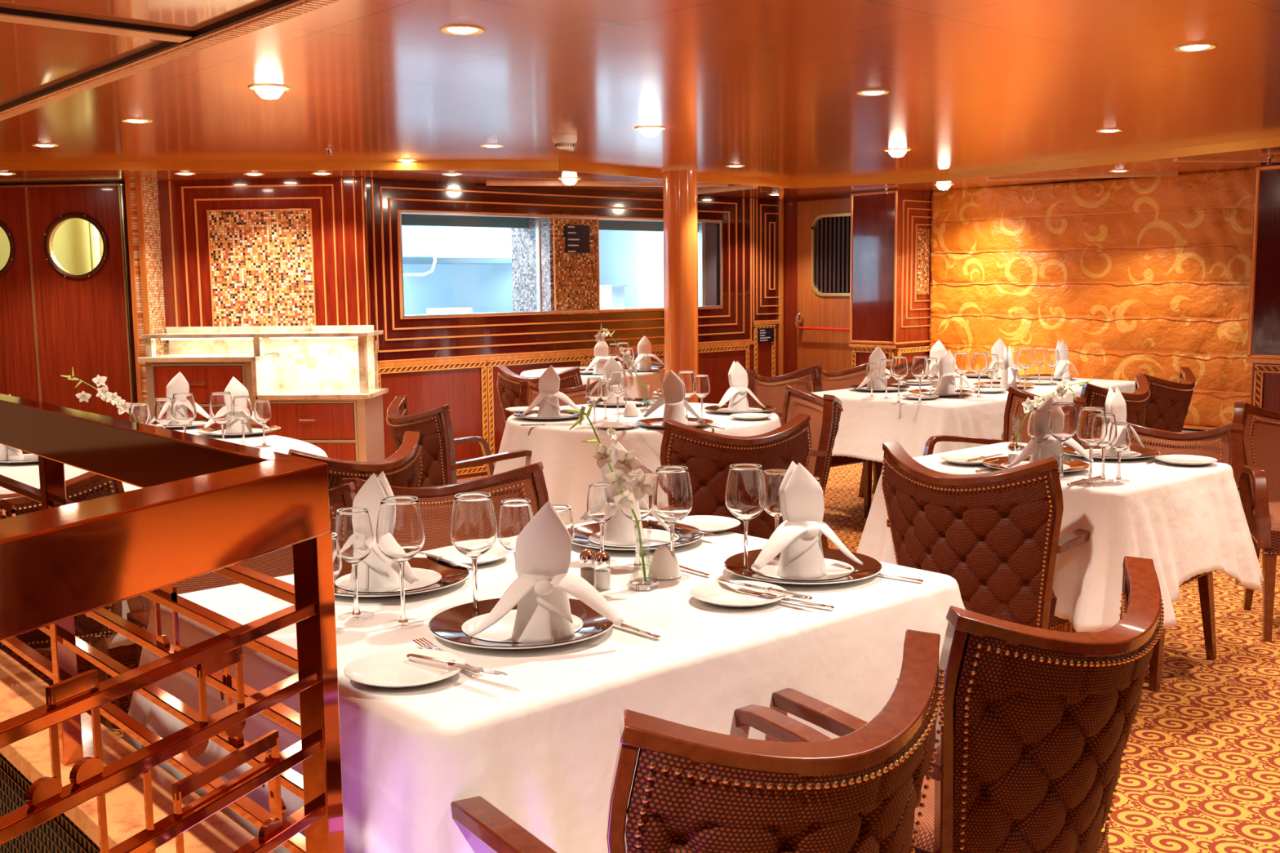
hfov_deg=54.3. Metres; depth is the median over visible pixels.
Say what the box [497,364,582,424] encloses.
armchair
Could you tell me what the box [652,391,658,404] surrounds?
salt shaker
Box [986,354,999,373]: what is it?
bowl
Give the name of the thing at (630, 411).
salt shaker
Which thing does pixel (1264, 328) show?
wall panel
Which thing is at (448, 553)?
bread plate
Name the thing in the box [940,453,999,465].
bread plate
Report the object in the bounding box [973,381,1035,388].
charger plate
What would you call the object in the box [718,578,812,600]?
table knife
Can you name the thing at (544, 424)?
table knife
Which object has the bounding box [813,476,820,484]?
wine glass
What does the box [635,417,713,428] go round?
charger plate
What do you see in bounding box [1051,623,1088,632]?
dining table
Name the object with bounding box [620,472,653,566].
wine glass
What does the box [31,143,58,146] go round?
recessed light
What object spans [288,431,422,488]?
armchair
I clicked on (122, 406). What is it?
orchid spray
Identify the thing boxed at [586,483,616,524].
bowl
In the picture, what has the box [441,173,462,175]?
recessed light
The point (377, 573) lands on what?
folded napkin
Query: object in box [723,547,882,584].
charger plate
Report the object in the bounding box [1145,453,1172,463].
fork
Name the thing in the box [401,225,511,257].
range hood
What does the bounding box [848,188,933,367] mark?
wall column
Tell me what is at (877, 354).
folded napkin
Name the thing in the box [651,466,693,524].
bowl
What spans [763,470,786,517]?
bowl
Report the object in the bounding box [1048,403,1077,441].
bowl
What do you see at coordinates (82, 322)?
door
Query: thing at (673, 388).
folded napkin
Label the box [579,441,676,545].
folded napkin
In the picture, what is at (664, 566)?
salt shaker
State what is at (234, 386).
folded napkin
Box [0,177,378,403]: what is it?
wall
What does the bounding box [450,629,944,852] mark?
armchair
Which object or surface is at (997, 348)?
folded napkin
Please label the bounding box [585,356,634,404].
folded napkin
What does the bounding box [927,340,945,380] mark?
folded napkin
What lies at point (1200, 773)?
floor
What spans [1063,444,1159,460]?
charger plate
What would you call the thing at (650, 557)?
fork
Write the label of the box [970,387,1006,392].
bread plate
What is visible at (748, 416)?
bread plate
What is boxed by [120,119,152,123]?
recessed light
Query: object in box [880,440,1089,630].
armchair
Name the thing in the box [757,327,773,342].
wall plaque
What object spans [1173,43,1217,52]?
recessed light
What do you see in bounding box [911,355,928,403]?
wine glass
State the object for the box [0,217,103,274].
wall
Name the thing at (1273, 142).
trim
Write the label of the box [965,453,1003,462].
table knife
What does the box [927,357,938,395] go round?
wine glass
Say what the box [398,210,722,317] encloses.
window
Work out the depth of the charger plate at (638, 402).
6.36 m
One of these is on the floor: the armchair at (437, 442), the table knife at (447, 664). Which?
the armchair at (437, 442)
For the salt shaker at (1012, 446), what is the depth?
4.15 m
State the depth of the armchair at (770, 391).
7.28 m
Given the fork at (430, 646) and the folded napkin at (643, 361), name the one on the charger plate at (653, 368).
the folded napkin at (643, 361)
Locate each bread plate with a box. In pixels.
[343,648,465,688]
[426,545,510,565]
[505,406,538,412]
[593,422,637,429]
[675,515,740,532]
[689,580,786,607]
[729,413,772,420]
[901,394,938,399]
[902,380,932,385]
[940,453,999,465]
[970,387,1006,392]
[1026,379,1058,384]
[1155,454,1217,465]
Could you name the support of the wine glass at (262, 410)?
on the tablecloth at (26, 473)
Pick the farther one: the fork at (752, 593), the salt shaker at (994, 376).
the salt shaker at (994, 376)
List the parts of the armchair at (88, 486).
nailhead trim, seat frame, frame, leg, leg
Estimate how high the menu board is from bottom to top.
0.205 m
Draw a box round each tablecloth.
[0,427,327,651]
[122,515,965,852]
[493,402,781,524]
[520,366,663,399]
[811,374,1134,462]
[856,442,1264,632]
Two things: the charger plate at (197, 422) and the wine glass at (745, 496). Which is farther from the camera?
the charger plate at (197, 422)
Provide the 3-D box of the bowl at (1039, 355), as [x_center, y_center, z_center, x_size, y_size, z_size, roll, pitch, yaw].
[2.348,-0.409,7.332,0.074,0.104,0.074,0,7,6]
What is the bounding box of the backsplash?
[168,335,376,389]
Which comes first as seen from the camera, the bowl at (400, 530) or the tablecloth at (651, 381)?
the bowl at (400, 530)
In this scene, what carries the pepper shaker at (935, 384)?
on the tablecloth at (866, 423)
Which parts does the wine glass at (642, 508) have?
stem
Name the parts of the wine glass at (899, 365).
stem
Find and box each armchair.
[0,471,141,728]
[126,482,355,653]
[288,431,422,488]
[341,461,548,551]
[386,395,532,487]
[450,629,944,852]
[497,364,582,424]
[519,378,604,406]
[623,351,664,384]
[639,413,811,539]
[746,364,872,518]
[772,555,1164,852]
[781,384,843,548]
[813,362,882,497]
[871,355,929,493]
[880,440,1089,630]
[922,386,1086,456]
[1080,375,1150,444]
[1082,422,1244,691]
[1138,367,1195,432]
[1231,401,1279,641]
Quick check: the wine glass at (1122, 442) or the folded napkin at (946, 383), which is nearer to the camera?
the wine glass at (1122, 442)
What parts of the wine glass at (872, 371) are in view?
stem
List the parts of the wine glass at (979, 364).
stem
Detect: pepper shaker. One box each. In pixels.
[579,548,595,586]
[656,388,662,399]
[932,374,938,387]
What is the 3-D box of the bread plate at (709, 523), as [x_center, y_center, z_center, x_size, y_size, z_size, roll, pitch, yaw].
[0.159,0.251,3.166,0.192,0.016,0.192,2,7,22]
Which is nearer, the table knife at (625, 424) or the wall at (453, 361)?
the table knife at (625, 424)
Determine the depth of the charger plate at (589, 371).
8.56 m
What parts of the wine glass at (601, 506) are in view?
stem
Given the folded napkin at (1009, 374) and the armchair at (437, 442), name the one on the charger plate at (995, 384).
the folded napkin at (1009, 374)
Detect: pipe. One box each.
[88,222,100,270]
[403,252,436,276]
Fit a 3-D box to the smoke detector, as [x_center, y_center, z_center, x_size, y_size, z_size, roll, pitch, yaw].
[-0.383,-1.444,6.347,0.128,0.064,0.128,-7,9,-41]
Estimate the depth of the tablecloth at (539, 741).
2.12 m
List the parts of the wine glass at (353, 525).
stem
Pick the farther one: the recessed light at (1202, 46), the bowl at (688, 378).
the bowl at (688, 378)
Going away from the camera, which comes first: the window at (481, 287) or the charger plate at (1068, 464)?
the charger plate at (1068, 464)
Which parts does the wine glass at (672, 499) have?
stem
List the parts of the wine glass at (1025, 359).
stem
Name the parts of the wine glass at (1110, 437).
stem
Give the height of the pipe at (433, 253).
0.422 m
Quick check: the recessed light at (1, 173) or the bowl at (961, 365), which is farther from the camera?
the recessed light at (1, 173)
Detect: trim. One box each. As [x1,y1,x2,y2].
[0,0,342,121]
[0,137,1279,188]
[485,158,1279,194]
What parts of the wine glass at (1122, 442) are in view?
stem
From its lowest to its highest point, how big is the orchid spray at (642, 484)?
0.381 m
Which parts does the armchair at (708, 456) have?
armrest, frame, nailhead trim, seat frame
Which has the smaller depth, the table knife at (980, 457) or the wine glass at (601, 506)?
the wine glass at (601, 506)
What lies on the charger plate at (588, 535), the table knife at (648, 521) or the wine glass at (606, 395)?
the table knife at (648, 521)
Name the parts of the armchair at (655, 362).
frame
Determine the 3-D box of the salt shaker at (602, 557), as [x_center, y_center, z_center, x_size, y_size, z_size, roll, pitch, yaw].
[-0.077,0.294,2.559,0.036,0.079,0.036,-3,7,-23]
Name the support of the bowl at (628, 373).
on the wine glass at (628, 373)
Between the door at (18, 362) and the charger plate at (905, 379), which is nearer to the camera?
the charger plate at (905, 379)
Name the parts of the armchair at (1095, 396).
nailhead trim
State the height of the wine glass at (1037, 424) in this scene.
0.206 m
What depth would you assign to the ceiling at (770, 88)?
4.69 m
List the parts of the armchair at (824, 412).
backrest, nailhead trim, frame, armrest, leg, nailhead trim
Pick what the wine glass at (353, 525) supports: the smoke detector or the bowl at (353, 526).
the bowl at (353, 526)
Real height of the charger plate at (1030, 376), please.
0.020 m
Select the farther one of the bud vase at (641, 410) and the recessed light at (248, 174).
the recessed light at (248, 174)
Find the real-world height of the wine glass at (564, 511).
0.179 m
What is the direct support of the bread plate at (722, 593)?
on the tablecloth at (539, 741)
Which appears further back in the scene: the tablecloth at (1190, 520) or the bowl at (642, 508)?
the tablecloth at (1190, 520)
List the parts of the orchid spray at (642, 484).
stem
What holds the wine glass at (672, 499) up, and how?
on the tablecloth at (539, 741)
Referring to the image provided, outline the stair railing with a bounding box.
[0,393,344,852]
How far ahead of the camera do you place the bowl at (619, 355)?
7.87 m
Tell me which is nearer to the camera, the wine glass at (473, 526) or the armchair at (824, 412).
the wine glass at (473, 526)
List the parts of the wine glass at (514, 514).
stem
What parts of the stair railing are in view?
post, rail, rail, post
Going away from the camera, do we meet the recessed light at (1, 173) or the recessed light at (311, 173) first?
the recessed light at (1, 173)
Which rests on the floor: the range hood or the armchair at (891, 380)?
the armchair at (891, 380)
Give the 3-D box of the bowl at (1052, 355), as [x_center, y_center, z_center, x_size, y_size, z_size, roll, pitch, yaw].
[2.364,-0.388,7.158,0.074,0.104,0.074,-2,7,-12]
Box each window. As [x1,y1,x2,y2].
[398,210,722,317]
[402,263,512,315]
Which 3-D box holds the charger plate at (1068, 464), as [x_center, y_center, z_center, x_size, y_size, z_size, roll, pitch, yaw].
[1.294,0.129,4.085,0.339,0.020,0.339,-7,9,-41]
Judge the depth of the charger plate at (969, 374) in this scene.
7.90 m
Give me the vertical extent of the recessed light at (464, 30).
0.010 m
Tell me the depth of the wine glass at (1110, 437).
3.79 m
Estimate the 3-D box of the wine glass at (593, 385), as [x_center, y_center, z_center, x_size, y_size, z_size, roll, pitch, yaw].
[-0.200,-0.111,5.463,0.074,0.206,0.074,0,7,9]
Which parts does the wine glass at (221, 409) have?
stem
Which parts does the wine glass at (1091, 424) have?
stem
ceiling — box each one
[0,0,1279,181]
[0,146,1279,199]
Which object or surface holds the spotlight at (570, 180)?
attached to the ceiling at (1165, 166)
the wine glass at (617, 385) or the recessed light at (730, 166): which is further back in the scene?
the recessed light at (730, 166)
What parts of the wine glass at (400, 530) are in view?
stem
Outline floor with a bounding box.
[3,463,1279,852]
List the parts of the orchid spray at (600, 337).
stem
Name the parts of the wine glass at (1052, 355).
stem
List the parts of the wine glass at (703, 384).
stem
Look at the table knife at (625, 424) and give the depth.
5.17 m
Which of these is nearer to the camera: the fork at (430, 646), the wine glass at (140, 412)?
the fork at (430, 646)
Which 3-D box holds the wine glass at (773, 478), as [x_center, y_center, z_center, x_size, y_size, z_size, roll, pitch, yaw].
[0.303,0.201,2.768,0.074,0.206,0.074,2,7,21]
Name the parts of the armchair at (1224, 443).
leg, frame, nailhead trim, backrest, seat frame, leg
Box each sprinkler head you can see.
[324,147,333,156]
[1265,155,1274,164]
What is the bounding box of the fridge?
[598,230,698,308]
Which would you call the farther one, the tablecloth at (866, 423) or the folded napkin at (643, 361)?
the folded napkin at (643, 361)
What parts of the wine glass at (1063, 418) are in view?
stem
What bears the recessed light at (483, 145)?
in the ceiling at (770, 88)
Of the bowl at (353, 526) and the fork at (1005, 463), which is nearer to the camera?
the bowl at (353, 526)
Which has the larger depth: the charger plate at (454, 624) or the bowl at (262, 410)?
the bowl at (262, 410)
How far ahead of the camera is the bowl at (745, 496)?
2.61 m
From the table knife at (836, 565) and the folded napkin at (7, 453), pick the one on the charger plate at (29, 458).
the folded napkin at (7, 453)
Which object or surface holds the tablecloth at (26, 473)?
on the dining table at (121, 654)
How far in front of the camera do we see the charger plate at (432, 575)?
2.63 m
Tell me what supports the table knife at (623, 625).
on the tablecloth at (539, 741)
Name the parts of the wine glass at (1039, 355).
stem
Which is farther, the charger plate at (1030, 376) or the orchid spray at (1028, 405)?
the charger plate at (1030, 376)
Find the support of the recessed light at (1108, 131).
in the ceiling at (770, 88)
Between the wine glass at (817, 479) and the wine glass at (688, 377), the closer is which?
the wine glass at (817, 479)
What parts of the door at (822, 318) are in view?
handle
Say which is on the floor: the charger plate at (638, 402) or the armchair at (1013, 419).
the armchair at (1013, 419)
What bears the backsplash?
attached to the sideboard
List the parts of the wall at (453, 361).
panel, chair rail, bead molding, carved molding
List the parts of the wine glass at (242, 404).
stem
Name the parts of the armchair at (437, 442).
nailhead trim, frame, backrest, seat, armrest, armrest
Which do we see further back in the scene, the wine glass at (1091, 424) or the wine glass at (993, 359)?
the wine glass at (993, 359)
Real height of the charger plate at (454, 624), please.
0.020 m
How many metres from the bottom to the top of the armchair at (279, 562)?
0.869 m
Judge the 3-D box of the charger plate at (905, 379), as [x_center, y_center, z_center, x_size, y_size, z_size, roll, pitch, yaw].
[1.705,-0.274,7.476,0.339,0.020,0.339,-7,9,-41]
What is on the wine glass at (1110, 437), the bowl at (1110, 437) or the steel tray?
the bowl at (1110, 437)
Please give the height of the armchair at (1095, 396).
0.869 m
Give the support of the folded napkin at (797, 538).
on the charger plate at (734, 564)
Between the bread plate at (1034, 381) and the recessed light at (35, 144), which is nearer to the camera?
the recessed light at (35, 144)
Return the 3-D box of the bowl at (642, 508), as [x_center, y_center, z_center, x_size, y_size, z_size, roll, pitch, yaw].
[-0.007,0.158,2.730,0.074,0.104,0.074,2,7,23]
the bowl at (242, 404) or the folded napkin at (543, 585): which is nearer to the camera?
the folded napkin at (543, 585)
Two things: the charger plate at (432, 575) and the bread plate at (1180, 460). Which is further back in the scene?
the bread plate at (1180, 460)
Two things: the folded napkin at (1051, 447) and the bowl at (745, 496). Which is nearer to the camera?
the bowl at (745, 496)
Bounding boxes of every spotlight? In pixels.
[247,84,290,99]
[558,177,581,185]
[634,125,666,137]
[884,148,911,157]
[933,183,954,190]
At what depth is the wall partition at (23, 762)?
2.26 m
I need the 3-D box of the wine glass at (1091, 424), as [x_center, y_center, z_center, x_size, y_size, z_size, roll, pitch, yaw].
[1.349,0.061,3.732,0.088,0.236,0.088,0,7,3]
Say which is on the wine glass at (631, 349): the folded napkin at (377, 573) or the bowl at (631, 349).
the bowl at (631, 349)
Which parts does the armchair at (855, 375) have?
leg, frame, nailhead trim, backrest, leg, leg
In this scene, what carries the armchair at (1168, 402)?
on the floor
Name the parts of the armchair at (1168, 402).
frame, nailhead trim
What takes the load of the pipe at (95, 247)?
attached to the wall at (71, 240)
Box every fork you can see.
[412,637,480,673]
[644,555,710,576]
[697,422,724,429]
[735,587,834,608]
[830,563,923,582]
[974,462,1009,471]
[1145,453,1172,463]
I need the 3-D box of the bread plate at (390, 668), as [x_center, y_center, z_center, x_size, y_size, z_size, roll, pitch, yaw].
[-0.378,0.393,2.006,0.192,0.016,0.192,2,7,22]
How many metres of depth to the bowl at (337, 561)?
2.24 m
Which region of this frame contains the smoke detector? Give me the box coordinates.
[551,134,577,149]
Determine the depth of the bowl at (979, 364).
6.45 m
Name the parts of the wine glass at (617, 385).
stem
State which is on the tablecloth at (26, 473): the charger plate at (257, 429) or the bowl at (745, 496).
the charger plate at (257, 429)
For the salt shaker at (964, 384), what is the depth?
7.09 m
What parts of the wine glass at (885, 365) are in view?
stem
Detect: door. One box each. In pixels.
[0,185,39,401]
[24,183,134,420]
[795,197,852,372]
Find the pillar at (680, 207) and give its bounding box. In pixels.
[661,167,698,403]
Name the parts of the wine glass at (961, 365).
stem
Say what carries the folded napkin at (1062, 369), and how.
on the charger plate at (1030, 376)
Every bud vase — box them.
[628,578,657,590]
[640,407,648,412]
[1007,413,1024,450]
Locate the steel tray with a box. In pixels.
[426,307,472,314]
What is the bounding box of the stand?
[599,284,627,309]
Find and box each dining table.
[76,643,136,668]
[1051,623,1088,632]
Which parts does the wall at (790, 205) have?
wall panel, marble sill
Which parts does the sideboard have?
drawer, handle, drawer, handle, drawer, drawer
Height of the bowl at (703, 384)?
0.104 m
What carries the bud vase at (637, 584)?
on the tablecloth at (539, 741)
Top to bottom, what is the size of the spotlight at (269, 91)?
0.045 m
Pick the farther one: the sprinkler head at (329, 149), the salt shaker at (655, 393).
the sprinkler head at (329, 149)
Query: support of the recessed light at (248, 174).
in the ceiling at (1165, 166)
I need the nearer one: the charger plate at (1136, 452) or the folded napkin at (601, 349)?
the charger plate at (1136, 452)
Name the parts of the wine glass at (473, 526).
stem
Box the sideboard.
[137,324,388,462]
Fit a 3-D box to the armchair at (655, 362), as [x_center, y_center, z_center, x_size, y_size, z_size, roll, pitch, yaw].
[0.044,-0.108,9.042,0.620,0.869,0.606,4,8,33]
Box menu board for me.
[564,224,590,253]
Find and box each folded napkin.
[0,394,24,461]
[151,372,210,426]
[203,376,271,433]
[348,471,418,592]
[467,501,624,642]
[520,364,579,417]
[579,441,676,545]
[582,340,622,374]
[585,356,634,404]
[629,335,664,371]
[642,369,705,426]
[717,360,765,411]
[751,461,862,578]
[856,346,902,389]
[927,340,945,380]
[933,349,971,394]
[980,338,1022,377]
[999,345,1021,389]
[1007,395,1093,471]
[1053,339,1079,379]
[1099,386,1144,457]
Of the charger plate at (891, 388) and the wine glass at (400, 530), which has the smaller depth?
the wine glass at (400, 530)
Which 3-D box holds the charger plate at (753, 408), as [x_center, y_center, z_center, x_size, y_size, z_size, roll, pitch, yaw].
[0.475,-0.080,5.940,0.339,0.020,0.339,-7,9,-41]
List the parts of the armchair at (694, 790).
armrest, backrest, frame, nailhead trim, armrest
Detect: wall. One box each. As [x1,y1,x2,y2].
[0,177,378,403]
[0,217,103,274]
[364,177,783,479]
[400,213,698,263]
[782,179,1239,490]
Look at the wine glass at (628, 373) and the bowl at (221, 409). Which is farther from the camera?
the wine glass at (628, 373)
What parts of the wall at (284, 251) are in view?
mosaic panel, panel, bead molding, panel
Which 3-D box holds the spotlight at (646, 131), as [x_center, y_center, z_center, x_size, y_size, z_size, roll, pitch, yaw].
[0.049,-1.423,6.044,0.156,0.045,0.156,-7,9,-41]
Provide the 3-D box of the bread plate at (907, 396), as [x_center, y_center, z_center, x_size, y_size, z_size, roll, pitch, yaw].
[1.455,-0.153,6.479,0.192,0.016,0.192,-3,7,-16]
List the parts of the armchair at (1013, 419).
armrest, backrest, nailhead trim, frame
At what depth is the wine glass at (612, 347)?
8.34 m
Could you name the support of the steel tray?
on the countertop
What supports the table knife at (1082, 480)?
on the tablecloth at (1190, 520)
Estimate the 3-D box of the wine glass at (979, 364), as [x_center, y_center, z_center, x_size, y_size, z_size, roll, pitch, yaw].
[1.764,-0.268,6.493,0.088,0.236,0.088,0,7,3]
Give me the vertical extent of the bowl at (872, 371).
0.091 m
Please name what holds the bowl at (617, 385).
on the wine glass at (617, 385)
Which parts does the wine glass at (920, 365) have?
stem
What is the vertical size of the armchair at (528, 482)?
0.869 m
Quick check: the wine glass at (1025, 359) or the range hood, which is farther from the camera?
the range hood
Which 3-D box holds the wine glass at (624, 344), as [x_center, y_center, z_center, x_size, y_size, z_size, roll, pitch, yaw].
[-0.107,-0.414,7.911,0.088,0.236,0.088,3,8,30]
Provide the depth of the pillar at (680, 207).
8.28 m
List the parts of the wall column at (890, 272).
carved molding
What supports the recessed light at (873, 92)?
in the ceiling at (770, 88)
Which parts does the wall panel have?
carved molding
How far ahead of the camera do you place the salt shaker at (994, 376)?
7.52 m
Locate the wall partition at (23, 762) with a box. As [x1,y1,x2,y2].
[0,648,276,852]
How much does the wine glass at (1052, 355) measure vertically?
0.206 m
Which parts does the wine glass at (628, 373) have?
stem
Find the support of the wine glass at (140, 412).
on the tablecloth at (26, 473)
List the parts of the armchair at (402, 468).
nailhead trim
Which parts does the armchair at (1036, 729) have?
armrest, seat, seat frame, backrest, frame, nailhead trim, leg, nailhead trim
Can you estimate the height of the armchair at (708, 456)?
0.869 m
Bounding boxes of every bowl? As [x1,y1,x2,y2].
[208,392,234,425]
[232,395,252,423]
[253,400,271,423]
[332,533,342,578]
[333,508,373,564]
[376,497,424,563]
[449,493,497,558]
[497,499,533,553]
[586,378,602,401]
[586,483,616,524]
[600,380,611,400]
[607,370,627,398]
[616,342,629,361]
[620,474,653,521]
[622,347,634,361]
[625,369,633,391]
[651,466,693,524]
[677,371,697,399]
[694,375,710,398]
[724,464,766,521]
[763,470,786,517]
[865,364,878,380]
[879,359,891,379]
[889,357,907,380]
[911,355,928,379]
[927,359,938,377]
[952,352,969,375]
[970,352,988,375]
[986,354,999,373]
[1017,347,1034,369]
[1027,409,1050,443]
[1033,347,1046,365]
[1045,349,1058,368]
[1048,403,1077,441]
[1075,407,1106,447]
[1097,413,1115,448]
[1110,422,1131,452]
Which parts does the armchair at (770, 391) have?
armrest, frame, nailhead trim, backrest, seat frame, leg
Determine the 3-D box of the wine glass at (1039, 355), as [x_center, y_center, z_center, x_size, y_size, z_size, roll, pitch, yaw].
[2.349,-0.359,7.338,0.074,0.206,0.074,0,7,6]
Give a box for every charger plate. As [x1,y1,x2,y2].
[0,450,38,463]
[150,417,216,428]
[196,424,280,436]
[333,557,470,596]
[427,598,614,648]
[512,409,586,420]
[565,368,593,374]
[571,520,703,551]
[586,397,652,406]
[623,365,664,371]
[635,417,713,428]
[704,404,775,413]
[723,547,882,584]
[848,384,910,391]
[901,377,938,382]
[908,388,973,396]
[962,371,989,377]
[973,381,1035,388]
[982,456,1088,473]
[1019,373,1076,380]
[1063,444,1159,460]
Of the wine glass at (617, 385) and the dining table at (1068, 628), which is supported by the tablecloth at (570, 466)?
the wine glass at (617, 385)
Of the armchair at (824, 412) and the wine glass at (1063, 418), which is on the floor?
the armchair at (824, 412)
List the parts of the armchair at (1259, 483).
leg, frame, armrest, backrest, nailhead trim, seat frame, seat, leg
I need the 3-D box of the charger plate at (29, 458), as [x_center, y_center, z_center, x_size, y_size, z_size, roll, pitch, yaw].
[-2.221,0.112,4.564,0.339,0.020,0.339,-7,9,-41]
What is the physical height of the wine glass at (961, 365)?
0.236 m
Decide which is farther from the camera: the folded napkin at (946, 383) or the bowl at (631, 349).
the bowl at (631, 349)
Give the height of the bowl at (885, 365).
0.104 m
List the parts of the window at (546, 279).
panel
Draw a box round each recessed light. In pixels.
[0,172,16,175]
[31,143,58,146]
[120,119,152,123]
[173,173,195,174]
[243,173,265,175]
[311,173,332,174]
[395,159,417,161]
[440,25,484,35]
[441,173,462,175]
[480,144,504,147]
[725,164,745,167]
[856,89,889,95]
[1096,128,1123,133]
[1109,169,1129,172]
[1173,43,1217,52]
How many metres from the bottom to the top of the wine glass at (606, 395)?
0.179 m
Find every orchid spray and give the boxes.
[60,367,130,414]
[563,399,657,580]
[594,323,648,408]
[1016,377,1092,443]
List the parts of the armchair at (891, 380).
backrest, frame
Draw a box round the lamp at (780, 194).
[777,191,784,199]
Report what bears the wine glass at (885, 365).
on the tablecloth at (866, 423)
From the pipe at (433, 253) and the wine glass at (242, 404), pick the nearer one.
the wine glass at (242, 404)
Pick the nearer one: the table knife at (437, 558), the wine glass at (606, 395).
the table knife at (437, 558)
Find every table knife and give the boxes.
[405,653,507,675]
[416,551,472,568]
[520,423,573,426]
[614,622,661,639]
[624,423,649,431]
[645,519,714,534]
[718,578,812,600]
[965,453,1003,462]
[1066,475,1105,485]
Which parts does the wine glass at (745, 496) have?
stem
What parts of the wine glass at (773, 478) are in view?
stem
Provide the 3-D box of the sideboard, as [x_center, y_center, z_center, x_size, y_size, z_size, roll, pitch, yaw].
[-2.405,-0.111,8.046,1.470,1.055,0.480,0,7,3]
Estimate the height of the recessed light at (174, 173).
0.010 m
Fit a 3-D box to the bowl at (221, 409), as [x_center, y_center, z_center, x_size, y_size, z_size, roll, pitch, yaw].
[-1.534,-0.065,4.578,0.088,0.119,0.088,-3,7,-21]
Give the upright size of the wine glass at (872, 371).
0.179 m
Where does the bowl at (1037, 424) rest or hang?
on the wine glass at (1037, 424)
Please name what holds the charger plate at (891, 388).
on the tablecloth at (866, 423)
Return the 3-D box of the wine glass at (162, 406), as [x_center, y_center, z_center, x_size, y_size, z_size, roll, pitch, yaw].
[-1.789,-0.003,4.700,0.074,0.206,0.074,-4,7,-26]
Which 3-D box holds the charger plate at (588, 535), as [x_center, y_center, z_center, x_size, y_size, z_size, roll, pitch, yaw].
[-0.015,0.268,3.023,0.339,0.020,0.339,-7,9,-41]
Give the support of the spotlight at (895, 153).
attached to the ceiling at (770, 88)
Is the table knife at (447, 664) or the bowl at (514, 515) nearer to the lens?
the table knife at (447, 664)
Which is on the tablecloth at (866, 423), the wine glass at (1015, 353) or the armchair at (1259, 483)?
the wine glass at (1015, 353)
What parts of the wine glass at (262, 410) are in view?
stem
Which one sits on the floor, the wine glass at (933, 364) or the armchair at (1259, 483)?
the armchair at (1259, 483)
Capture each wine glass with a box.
[128,402,151,425]
[153,397,173,428]
[170,392,196,432]
[208,391,234,440]
[232,395,252,444]
[253,400,271,446]
[332,533,344,631]
[333,506,375,616]
[376,495,424,623]
[449,492,497,615]
[497,498,533,578]
[552,504,574,542]
[586,377,602,425]
[586,481,616,560]
[598,380,611,420]
[607,370,627,422]
[608,343,617,359]
[616,342,629,368]
[618,368,633,413]
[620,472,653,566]
[622,347,634,368]
[651,465,693,575]
[677,370,697,424]
[694,374,710,418]
[724,463,766,573]
[763,469,786,560]
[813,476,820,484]
[865,363,878,396]
[879,359,893,399]
[889,355,907,404]
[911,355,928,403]
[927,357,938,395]
[952,351,969,397]
[970,351,988,397]
[986,354,999,391]
[1007,350,1018,367]
[1017,347,1034,391]
[1027,409,1050,461]
[1033,347,1046,382]
[1045,349,1058,385]
[1048,402,1077,479]
[1075,406,1106,486]
[1092,413,1115,481]
[1110,422,1131,480]
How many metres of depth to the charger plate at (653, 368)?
8.63 m
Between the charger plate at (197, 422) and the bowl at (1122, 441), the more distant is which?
the charger plate at (197, 422)
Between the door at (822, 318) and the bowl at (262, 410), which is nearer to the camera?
the bowl at (262, 410)
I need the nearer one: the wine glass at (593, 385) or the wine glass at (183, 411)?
the wine glass at (183, 411)
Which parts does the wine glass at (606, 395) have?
stem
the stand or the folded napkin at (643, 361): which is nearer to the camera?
the folded napkin at (643, 361)
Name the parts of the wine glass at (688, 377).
stem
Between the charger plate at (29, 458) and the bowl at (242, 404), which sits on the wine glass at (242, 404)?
the bowl at (242, 404)
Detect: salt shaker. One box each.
[594,551,611,588]
[648,545,681,580]
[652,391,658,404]
[956,375,969,387]
[992,369,998,381]
[1007,442,1018,464]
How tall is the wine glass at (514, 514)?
0.206 m
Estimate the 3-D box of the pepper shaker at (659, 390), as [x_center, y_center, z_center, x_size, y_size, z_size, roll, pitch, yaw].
[0.098,-0.156,6.370,0.036,0.079,0.036,0,7,4]
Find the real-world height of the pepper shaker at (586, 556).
0.079 m
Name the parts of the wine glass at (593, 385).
stem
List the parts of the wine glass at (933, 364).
stem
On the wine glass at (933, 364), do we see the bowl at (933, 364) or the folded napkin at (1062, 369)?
the bowl at (933, 364)
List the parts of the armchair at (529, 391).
nailhead trim, backrest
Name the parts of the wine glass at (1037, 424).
stem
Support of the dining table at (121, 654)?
on the floor
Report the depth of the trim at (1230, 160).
8.69 m
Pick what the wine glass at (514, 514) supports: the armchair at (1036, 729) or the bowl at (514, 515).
the bowl at (514, 515)
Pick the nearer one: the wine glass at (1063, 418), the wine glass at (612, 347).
the wine glass at (1063, 418)
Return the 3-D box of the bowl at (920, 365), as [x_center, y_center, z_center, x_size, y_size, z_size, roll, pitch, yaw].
[1.398,-0.291,6.229,0.088,0.119,0.088,-4,7,-23]
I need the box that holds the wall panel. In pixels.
[1244,162,1279,412]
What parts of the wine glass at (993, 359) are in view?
stem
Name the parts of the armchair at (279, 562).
armrest, backrest, nailhead trim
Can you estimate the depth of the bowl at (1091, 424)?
3.69 m
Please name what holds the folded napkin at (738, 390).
on the charger plate at (753, 408)
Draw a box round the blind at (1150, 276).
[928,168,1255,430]
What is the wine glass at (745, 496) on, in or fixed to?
on the charger plate at (734, 564)
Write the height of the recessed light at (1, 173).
0.010 m
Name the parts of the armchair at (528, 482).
frame, backrest, nailhead trim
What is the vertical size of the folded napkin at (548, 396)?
0.239 m

